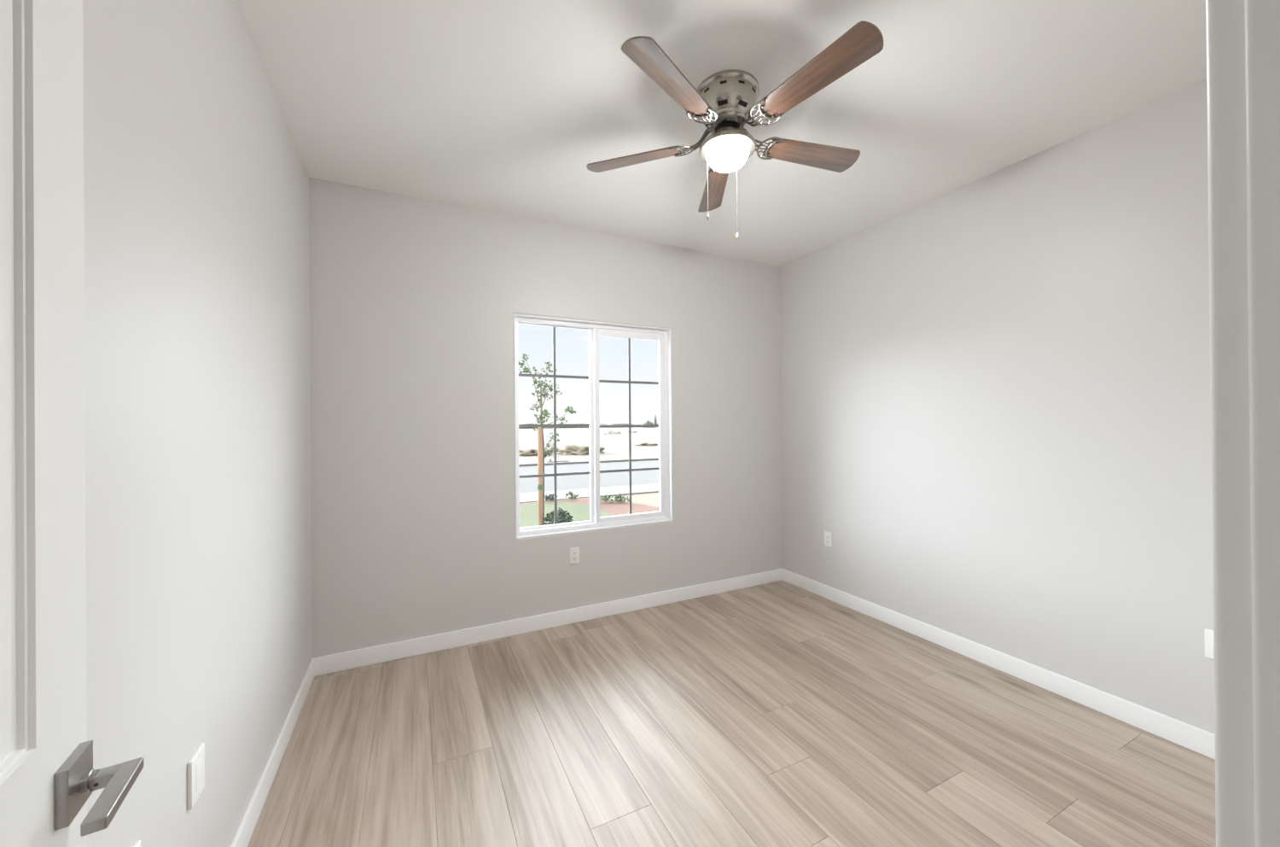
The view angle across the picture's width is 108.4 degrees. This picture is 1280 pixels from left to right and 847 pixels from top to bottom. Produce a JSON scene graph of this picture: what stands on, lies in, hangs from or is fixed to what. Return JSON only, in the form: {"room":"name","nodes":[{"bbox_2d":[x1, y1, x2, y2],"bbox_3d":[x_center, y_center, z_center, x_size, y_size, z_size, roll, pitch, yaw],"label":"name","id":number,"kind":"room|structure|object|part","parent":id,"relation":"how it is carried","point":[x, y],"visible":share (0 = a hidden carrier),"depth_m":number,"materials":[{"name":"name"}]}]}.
{"room":"empty bedroom","nodes":[
{"label":"empty bedroom","id":0,"kind":"room"},
{"bbox_2d":[82,0,312,846],"bbox_3d":[-1.244,0.132,1.250,0.120,2.990,3.150,0,0,-26],"label":"wall","id":1,"kind":"structure","parent":0,"point":[197,347],"depth_m":1.18,"materials":[{"name":"grey paint"}]},
{"bbox_2d":[132,839,140,846],"bbox_3d":[-0.990,0.896,0.892,0.010,0.116,0.080,0,0,-26],"label":"wall plate","id":2,"kind":"object","parent":1,"relation":"attached to","point":[137,843],"visible":1,"depth_m":0.92,"materials":[{"name":"white plastic"}]},
{"bbox_2d":[186,742,204,808],"bbox_3d":[-1.130,0.896,1.175,0.010,0.116,0.080,0,0,-26],"label":"wall plate","id":3,"kind":"object","parent":1,"relation":"attached to","point":[195,765],"visible":1,"depth_m":1.16,"materials":[{"name":"white plastic"}]},
{"bbox_2d":[230,657,314,846],"bbox_3d":[-1.134,1.326,1.194,0.013,0.099,2.966,0,0,-26],"label":"baseboard","id":4,"kind":"structure","parent":1,"relation":"attached to","point":[243,834],"depth_m":1.76,"materials":[{"name":"white paint"}]},
{"bbox_2d":[308,177,782,657],"bbox_3d":[-0.311,0.130,3.369,3.665,2.990,0.170,0,0,-26],"label":"wall","id":5,"kind":"structure","parent":0,"point":[414,301],"depth_m":2.93,"materials":[{"name":"grey paint"}]},
{"bbox_2d":[312,568,782,675],"bbox_3d":[-0.274,1.325,3.277,3.395,0.099,0.013,0,0,-26],"label":"baseboard","id":6,"kind":"structure","parent":5,"relation":"attached to","point":[377,654],"depth_m":3.03,"materials":[{"name":"white paint"}]},
{"bbox_2d":[569,546,579,564],"bbox_3d":[-0.453,0.913,3.194,0.070,0.114,0.008,0,0,-26],"label":"wall outlet","id":7,"kind":"object","parent":5,"relation":"attached to","point":[573,551],"visible":1,"depth_m":3.19,"materials":[{"name":"white plastic"}]},
{"bbox_2d":[572,550,576,560],"bbox_3d":[-0.452,0.913,3.192,0.033,0.067,0.003,0,0,-26],"label":"receptacle","id":8,"kind":"object","parent":7,"relation":"attached to","point":[574,552],"depth_m":3.19,"materials":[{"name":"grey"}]},
{"bbox_2d":[513,313,672,538],"bbox_3d":[-0.315,0.014,3.344,1.187,1.480,0.122,0,0,-26],"label":"window","id":9,"kind":"structure","parent":5,"relation":"in","point":[596,328],"depth_m":3.35,"materials":[{"name":"white plastic"}]},
{"bbox_3d":[-0.579,0.016,3.250,0.560,1.410,0.028,0,0,-26],"label":"fixed sash","id":10,"kind":"part","parent":9,"relation":"part of","materials":[{"name":"white plastic"}]},
{"bbox_3d":[-0.073,0.012,3.464,0.575,1.410,0.026,0,0,-26],"label":"sliding sash","id":11,"kind":"part","parent":9,"relation":"part of","materials":[{"name":"white plastic"}]},
{"bbox_2d":[235,0,1206,266],"bbox_3d":[0.371,-1.452,1.138,4.389,0.150,4.796,0,0,-26],"label":"ceiling","id":12,"kind":"structure","parent":0,"point":[503,107],"depth_m":1.92,"materials":[{"name":"white paint"}]},
{"bbox_2d":[586,20,883,238],"bbox_3d":[0.398,-1.089,1.905,1.214,0.573,1.209,0,0,-26],"label":"ceiling fan","id":13,"kind":"object","parent":12,"relation":"hanging from","point":[724,101],"visible":1,"depth_m":1.81,"materials":[{"name":"brown wood"}]},
{"bbox_3d":[-0.026,-1.179,2.061,0.451,0.006,0.127,-1,13,20],"label":"blade","id":14,"kind":"part","parent":13,"relation":"part of","materials":[{"name":"brown wood"}]},
{"bbox_3d":[0.111,-1.181,1.594,0.127,0.006,0.451,17,10,37],"label":"blade","id":15,"kind":"part","parent":13,"relation":"part of","materials":[{"name":"brown wood"}]},
{"bbox_3d":[0.293,-1.021,1.996,0.002,0.237,0.002,-1,0,34],"label":"pull chain","id":16,"kind":"part","parent":13,"relation":"part of","materials":[{"name":"grey metal"}]},
{"bbox_3d":[0.376,-1.181,2.335,0.127,0.006,0.451,-14,-1,2],"label":"blade","id":17,"kind":"part","parent":13,"relation":"part of","materials":[{"name":"brown wood"}]},
{"bbox_3d":[0.364,-1.099,1.921,0.177,0.076,0.177,0,0,-26],"label":"glass globe","id":18,"kind":"part","parent":13,"relation":"part of"},
{"bbox_3d":[0.422,-0.985,2.010,0.002,0.310,0.002,-1,0,34],"label":"pull chain","id":19,"kind":"part","parent":13,"relation":"part of","materials":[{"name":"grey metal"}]},
{"bbox_3d":[0.760,-1.186,2.038,0.451,0.006,0.127,0,-14,-16],"label":"blade","id":20,"kind":"part","parent":13,"relation":"part of","materials":[{"name":"brown wood"}]},
{"bbox_3d":[0.597,-1.185,1.580,0.127,0.006,0.451,16,-9,-33],"label":"blade","id":21,"kind":"part","parent":13,"relation":"part of","materials":[{"name":"brown wood"}]},
{"bbox_2d":[247,580,1215,846],"bbox_3d":[0.445,1.403,1.098,4.408,0.082,4.596,0,0,-26],"label":"floor","id":22,"kind":"structure","parent":0,"point":[780,712],"depth_m":1.94,"materials":[{"name":"brown wood"}]},
{"bbox_2d":[779,79,1214,733],"bbox_3d":[1.949,0.109,2.755,0.150,2.990,3.266,0,0,-26],"label":"wall","id":23,"kind":"structure","parent":0,"point":[996,387],"depth_m":2.39,"materials":[{"name":"grey paint"}]},
{"bbox_2d":[824,529,831,546],"bbox_3d":[1.460,0.895,3.583,0.008,0.114,0.070,0,0,-26],"label":"wall outlet","id":24,"kind":"object","parent":23,"relation":"attached to","point":[828,535],"visible":1,"depth_m":3.58,"materials":[{"name":"white plastic"}]},
{"bbox_2d":[826,534,829,543],"bbox_3d":[1.458,0.895,3.582,0.003,0.067,0.033,0,0,-26],"label":"receptacle","id":25,"kind":"object","parent":24,"relation":"attached to","point":[827,535],"depth_m":3.58,"materials":[{"name":"grey plastic"}]},
{"bbox_2d":[782,568,1215,759],"bbox_3d":[1.901,1.305,2.686,0.013,0.099,2.966,0,0,-26],"label":"baseboard","id":26,"kind":"structure","parent":23,"relation":"attached to","point":[1195,738],"depth_m":2.38,"materials":[{"name":"white paint"}]},
{"bbox_2d":[1204,628,1213,658],"bbox_3d":[2.314,0.891,1.846,0.008,0.114,0.070,0,0,-26],"label":"wall outlet","id":27,"kind":"object","parent":23,"relation":"attached to","point":[1208,633],"visible":0.28,"depth_m":1.86,"materials":[{"name":"white plastic"}]},
{"bbox_2d":[1211,636,1213,652],"bbox_3d":[2.312,0.891,1.845,0.003,0.067,0.033,0,0,-26],"label":"receptacle","id":28,"kind":"object","parent":27,"relation":"attached to","point":[1212,637],"depth_m":1.86,"materials":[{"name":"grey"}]},
{"bbox_3d":[0.742,0.113,0.407,4.389,2.990,0.116,0,0,-26],"label":"wall","id":29,"kind":"structure","parent":0,"visible":0},
{"bbox_2d":[0,0,143,846],"bbox_3d":[-0.533,0.345,0.295,0.109,2.023,0.823,0,0,-33],"label":"door","id":30,"kind":"structure","parent":29,"relation":"in","point":[48,776],"depth_m":0.55,"materials":[{"name":"white paint"}]},
{"bbox_3d":[-0.728,0.463,0.594,0.012,0.070,0.066,0,0,-33],"label":"handle","id":31,"kind":"part","parent":30,"relation":"part of","materials":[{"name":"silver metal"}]},
{"bbox_3d":[-0.665,0.468,0.585,0.022,0.016,0.117,0,0,-33],"label":"lever","id":32,"kind":"part","parent":30,"relation":"part of","materials":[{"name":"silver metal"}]},
{"bbox_2d":[1205,0,1279,846],"bbox_3d":[0.455,0.292,0.274,0.086,2.135,0.135,0,0,-26],"label":"door frame","id":33,"kind":"structure","parent":29,"relation":"attached to","point":[1224,19],"depth_m":0.31,"materials":[{"name":"white paint"}]},
{"label":"outside","id":34,"kind":"structure","parent":0,"visible":0},
{"bbox_2d":[519,459,658,493],"bbox_3d":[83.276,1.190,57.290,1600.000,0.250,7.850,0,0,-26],"label":"road","id":35,"kind":"structure","parent":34,"point":[639,477],"depth_m":14.42,"materials":[{"name":"grey asphalt"}]},
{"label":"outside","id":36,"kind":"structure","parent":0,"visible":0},
{"bbox_2d":[519,453,658,465],"bbox_3d":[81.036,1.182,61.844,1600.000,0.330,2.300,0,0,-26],"label":"sidewalk","id":37,"kind":"structure","parent":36,"point":[654,456],"depth_m":20.54,"materials":[{"name":"concrete"}]},
{"bbox_2d":[545,459,569,462],"bbox_3d":[-3.501,1.597,19.552,0.950,0.039,0.400,0,0,-26],"label":"drain","id":38,"kind":"object","parent":37,"relation":"on","point":[556,460],"visible":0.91,"depth_m":19.45,"materials":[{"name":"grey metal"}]},
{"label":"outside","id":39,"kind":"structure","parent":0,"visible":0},
{"bbox_2d":[518,426,658,459],"bbox_3d":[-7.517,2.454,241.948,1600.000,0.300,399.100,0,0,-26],"label":"field","id":40,"kind":"structure","parent":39,"point":[613,444],"depth_m":47.07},
{"bbox_2d":[518,448,551,456],"bbox_3d":[-5.950,1.517,25.006,2.293,0.371,2.810,0,0,-26],"label":"heap","id":41,"kind":"object","parent":40,"relation":"on","point":[531,451],"visible":0.51,"depth_m":24.24,"materials":[{"name":"brown"}]},
{"bbox_2d":[546,445,561,452],"bbox_3d":[-5.268,1.526,28.115,1.534,0.356,2.199,0,0,-26],"label":"heap","id":42,"kind":"object","parent":40,"relation":"on","point":[550,447],"visible":0.29,"depth_m":27.58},
{"bbox_2d":[556,443,605,454],"bbox_3d":[-3.267,1.419,25.638,2.725,0.544,3.180,0,0,-26],"label":"heap","id":43,"kind":"object","parent":40,"relation":"on","point":[579,449],"visible":0.78,"depth_m":24.92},
{"bbox_2d":[518,423,658,428],"bbox_3d":[-19.876,1.097,298.876,176.398,2.944,49.893,0,0,-26],"label":"tree line","id":44,"kind":"object","parent":40,"relation":"on","point":[525,423],"visible":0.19,"depth_m":265.83,"materials":[{"name":"grey plant"}]},
{"bbox_2d":[601,427,621,434],"bbox_3d":[-4.948,1.305,80.009,3.442,1.162,2.706,0,0,-26],"label":"pile","id":45,"kind":"object","parent":40,"relation":"on","point":[612,430],"visible":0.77,"depth_m":79.14,"materials":[{"name":"grey"}]},
{"bbox_2d":[622,428,637,432],"bbox_3d":[-1.974,1.425,92.621,3.265,0.916,2.740,0,0,-26],"label":"pile","id":46,"kind":"object","parent":40,"relation":"on","point":[627,429],"visible":0.7,"depth_m":91.79,"materials":[{"name":"grey"}]},
{"bbox_2d":[632,441,658,446],"bbox_3d":[0.471,1.524,34.723,1.712,0.295,2.497,0,0,-26],"label":"heap","id":47,"kind":"object","parent":40,"relation":"on","point":[645,443],"visible":0.85,"depth_m":34.20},
{"bbox_2d":[642,419,655,427],"bbox_3d":[4.943,0.309,247.616,6.892,4.224,4.588,0,0,-26],"label":"bush","id":48,"kind":"object","parent":40,"relation":"on","point":[648,421],"visible":0.42,"depth_m":246.42,"materials":[{"name":"grey plant"}]},
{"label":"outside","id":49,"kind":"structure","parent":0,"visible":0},
{"bbox_2d":[519,501,611,527],"bbox_3d":[-15.421,1.692,0.903,33.100,0.020,3.250,0,0,-26],"label":"lawn","id":50,"kind":"structure","parent":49,"point":[528,512],"depth_m":8.26,"materials":[{"name":"green plant"}]},
{"bbox_2d":[537,426,542,525],"bbox_3d":[-1.540,0.826,7.105,0.082,1.540,0.082,0,0,-26],"label":"stake","id":51,"kind":"object","parent":50,"relation":"on","point":[539,429],"visible":0.84,"depth_m":7.08,"materials":[{"name":"brown wood"}]},
{"bbox_2d":[518,353,575,524],"bbox_3d":[-1.446,0.270,7.209,0.823,2.684,0.715,0,0,-26],"label":"young tree","id":52,"kind":"object","parent":50,"relation":"on","point":[542,392],"visible":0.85,"depth_m":7.18,"materials":[{"name":"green plant"}]},
{"bbox_2d":[543,506,573,524],"bbox_3d":[-1.274,1.455,7.227,0.448,0.279,0.445,-1,0,13],"label":"leafy shrub","id":53,"kind":"object","parent":50,"relation":"on","point":[562,515],"visible":0.82,"depth_m":7.17,"materials":[{"name":"green plant"}]},
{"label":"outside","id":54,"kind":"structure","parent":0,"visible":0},
{"bbox_2d":[519,497,659,515],"bbox_3d":[-28.220,1.800,-5.474,64.500,0.015,3.900,0,0,-26],"label":"mulch","id":55,"kind":"object","parent":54,"point":[616,508],"visible":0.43,"depth_m":8.85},
{"bbox_2d":[544,493,553,500],"bbox_3d":[-1.865,1.520,9.504,0.331,0.162,0.352,0,0,-26],"label":"plant","id":56,"kind":"object","parent":55,"relation":"on","point":[550,497],"visible":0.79,"depth_m":9.46,"materials":[{"name":"green plant"}]},
{"bbox_2d":[564,490,578,499],"bbox_3d":[-1.434,1.503,9.724,0.259,0.184,0.269,-1,0,26],"label":"plant","id":57,"kind":"object","parent":55,"relation":"on","point":[573,496],"visible":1,"depth_m":9.72,"materials":[{"name":"green plant"}]},
{"bbox_2d":[599,494,613,501],"bbox_3d":[-0.699,1.519,9.386,0.345,0.151,0.340,0,0,-26],"label":"plant","id":58,"kind":"object","parent":55,"relation":"on","point":[607,497],"visible":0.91,"depth_m":9.35,"materials":[{"name":"green plant"}]},
{"bbox_2d":[613,492,628,502],"bbox_3d":[-0.382,1.508,9.397,0.344,0.182,0.358,0,0,-26],"label":"plant","id":59,"kind":"object","parent":55,"relation":"on","point":[619,497],"visible":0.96,"depth_m":9.35,"materials":[{"name":"green plant"}]},
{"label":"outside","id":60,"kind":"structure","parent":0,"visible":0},
{"bbox_2d":[519,482,658,502],"bbox_3d":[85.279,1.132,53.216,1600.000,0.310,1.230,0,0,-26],"label":"sidewalk","id":61,"kind":"structure","parent":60,"point":[644,488],"depth_m":10.70,"materials":[{"name":"concrete"}]},
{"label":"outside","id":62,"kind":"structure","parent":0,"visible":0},
{"bbox_2d":[599,491,659,506],"bbox_3d":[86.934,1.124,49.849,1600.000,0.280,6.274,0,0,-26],"label":"yard","id":63,"kind":"structure","parent":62,"point":[649,498],"depth_m":9.84,"materials":[{"name":"concrete"}]}
]}

